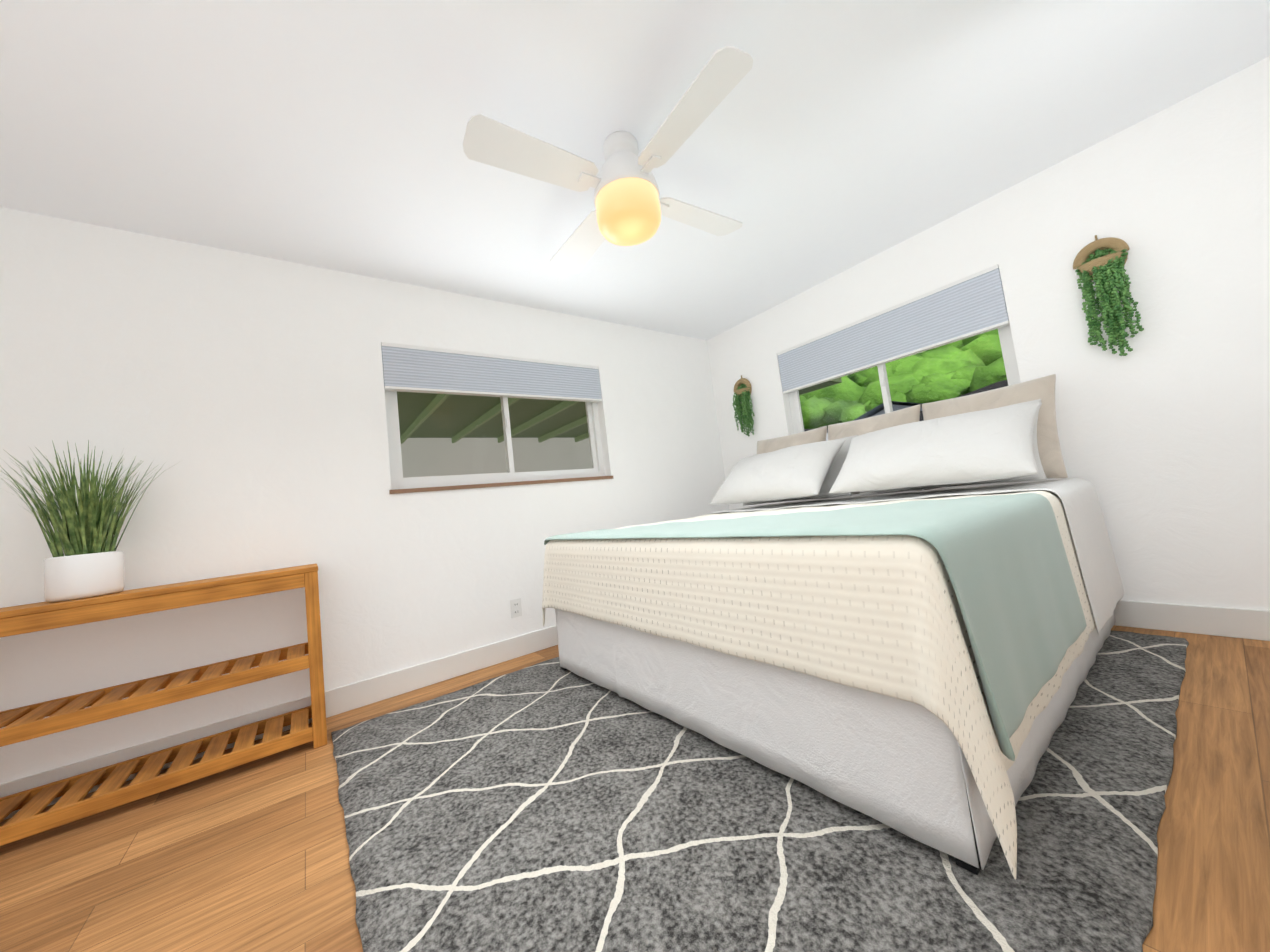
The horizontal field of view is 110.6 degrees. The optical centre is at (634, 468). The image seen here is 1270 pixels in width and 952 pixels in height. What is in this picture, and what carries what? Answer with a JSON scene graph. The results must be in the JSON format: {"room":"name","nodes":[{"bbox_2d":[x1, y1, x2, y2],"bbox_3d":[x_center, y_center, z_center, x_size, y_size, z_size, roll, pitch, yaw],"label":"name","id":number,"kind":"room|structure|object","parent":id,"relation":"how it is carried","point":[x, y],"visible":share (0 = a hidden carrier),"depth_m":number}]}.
{"room":"bedroom","nodes":[
{"label":"bedroom","id":0,"kind":"room"},
{"bbox_2d":[0,207,728,783],"bbox_3d":[-1.079,0.037,2.940,5.070,2.440,0.160,-3,-6,-37],"label":"wall","id":1,"kind":"structure","parent":0,"point":[242,395],"depth_m":2.25},
{"bbox_2d":[0,625,557,819],"bbox_3d":[-0.894,1.169,2.778,4.750,0.130,0.014,-3,-6,-37],"label":"baseboard","id":2,"kind":"structure","parent":1,"relation":"attached to","point":[345,698],"depth_m":2.31},
{"bbox_2d":[381,342,601,402],"bbox_3d":[-0.909,-0.652,3.117,1.538,0.284,0.056,-3,-6,-37],"label":"window blind","id":3,"kind":"object","parent":1,"relation":"attached to","point":[411,368],"visible":0.86,"depth_m":2.99},
{"bbox_2d":[385,391,604,489],"bbox_3d":[-0.923,-0.339,3.158,1.546,0.897,0.070,-3,-6,-37],"label":"window unit","id":4,"kind":"structure","parent":1,"relation":"in","point":[398,481],"depth_m":3.06},
{"bbox_2d":[389,476,612,493],"bbox_3d":[-0.826,0.106,3.063,1.570,0.024,0.097,-3,-6,-37],"label":"window sill","id":5,"kind":"structure","parent":1,"relation":"attached to","point":[412,490],"depth_m":2.91},
{"bbox_2d":[510,598,521,617],"bbox_3d":[-0.785,0.919,2.906,0.072,0.116,0.008,-3,-6,-37],"label":"electrical outlet","id":6,"kind":"object","parent":1,"relation":"attached to","point":[516,607],"visible":1,"depth_m":2.90},
{"bbox_2d":[0,625,1269,951],"bbox_3d":[0.110,1.060,1.445,5.070,0.100,3.670,-3,-6,-37],"label":"floor","id":7,"kind":"structure","parent":0,"point":[250,857],"depth_m":1.23},
{"bbox_2d":[0,564,327,845],"bbox_3d":[-1.961,0.882,1.778,1.136,0.785,0.346,-3,-6,-37],"label":"shelf","id":8,"kind":"object","parent":7,"relation":"on","point":[21,724],"visible":1,"depth_m":1.73},
{"bbox_2d":[0,440,178,602],"bbox_3d":[-2.138,0.198,1.729,0.518,0.600,0.439,-3,-6,-37],"label":"grass plant","id":9,"kind":"object","parent":8,"relation":"on","point":[90,563],"visible":1,"depth_m":1.68},
{"bbox_2d":[331,630,1188,951],"bbox_3d":[0.539,0.996,2.017,3.101,0.017,2.442,-3,-6,-37],"label":"rug","id":10,"kind":"object","parent":7,"relation":"on","point":[547,806],"visible":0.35,"depth_m":1.13},
{"bbox_2d":[542,374,1123,878],"bbox_3d":[0.901,0.315,2.364,2.165,1.297,2.110,-3,-6,-37],"label":"bed","id":11,"kind":"object","parent":10,"relation":"on","point":[914,662],"visible":1,"depth_m":1.35},
{"bbox_2d":[0,0,1269,339],"bbox_3d":[-0.186,-1.464,1.649,5.070,0.120,3.670,-3,-6,-37],"label":"ceiling","id":12,"kind":"structure","parent":0,"point":[826,140],"depth_m":1.76},
{"bbox_2d":[463,46,752,273],"bbox_3d":[-0.040,-1.196,1.883,1.012,0.407,1.012,-8,-5,11],"label":"fan","id":13,"kind":"object","parent":12,"relation":"hanging from","point":[631,207],"visible":1,"depth_m":1.74},
{"bbox_2d":[707,56,1269,609],"bbox_3d":[1.965,-0.317,2.965,0.160,2.440,3.510,-3,-6,-37],"label":"wall","id":14,"kind":"structure","parent":0,"point":[1163,428],"depth_m":2.13},
{"bbox_2d":[732,376,754,435],"bbox_3d":[0.987,-0.576,4.020,0.093,0.576,0.205,-3,-6,-37],"label":"hanging planter","id":15,"kind":"object","parent":14,"relation":"hanging from","point":[742,397],"visible":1,"depth_m":4.00},
{"bbox_2d":[788,325,1020,440],"bbox_3d":[1.806,-0.654,3.200,0.070,0.897,1.522,-3,-6,-37],"label":"window unit","id":16,"kind":"structure","parent":14,"relation":"in","point":[1009,356],"depth_m":3.16},
{"bbox_2d":[777,265,1009,393],"bbox_3d":[1.709,-0.919,3.172,0.056,0.354,1.514,-3,-6,-37],"label":"window blind","id":17,"kind":"object","parent":16,"relation":"attached to","point":[967,307],"visible":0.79,"depth_m":2.99},
{"bbox_2d":[1073,235,1143,355],"bbox_3d":[2.354,-0.871,2.193,0.094,0.642,0.200,-3,-6,-37],"label":"hanging planter","id":18,"kind":"object","parent":14,"relation":"hanging from","point":[1100,263],"visible":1,"depth_m":2.18},
{"bbox_2d":[1113,600,1269,640],"bbox_3d":[1.986,0.840,2.877,0.014,0.130,3.336,-3,-6,-37],"label":"baseboard","id":19,"kind":"structure","parent":14,"relation":"attached to","point":[1254,624],"depth_m":2.04},
{"label":"outside","id":20,"kind":"structure","parent":0,"visible":0},
{"bbox_3d":[19.035,1.827,30.188,110.000,0.200,100.000,-3,-6,-37],"label":"ground","id":21,"kind":"structure","parent":20,"visible":0},
{"bbox_2d":[397,377,841,477],"bbox_3d":[-2.214,0.658,5.105,10.000,3.020,4.690,-3,-6,-37],"label":"lanai","id":22,"kind":"object","parent":21,"relation":"on","point":[448,461],"depth_m":6.78},
{"bbox_2d":[853,401,922,420],"bbox_3d":[9.002,-0.197,13.445,5.700,3.450,5.700,-3,-6,-42],"label":"house","id":23,"kind":"structure","parent":21,"relation":"on","point":[878,410],"depth_m":12.11},
{"bbox_2d":[799,329,1006,428],"bbox_3d":[11.571,-3.788,44.600,32.000,14.958,69.766,-3,-6,-37],"label":"trees","id":24,"kind":"object","parent":21,"relation":"on","point":[974,361],"depth_m":21.65},
{"bbox_2d":[919,380,1007,420],"bbox_3d":[6.814,-0.183,6.387,5.700,2.800,7.700,-2,-7,-45],"label":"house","id":25,"kind":"structure","parent":21,"relation":"on","point":[1000,384],"depth_m":7.03}
]}

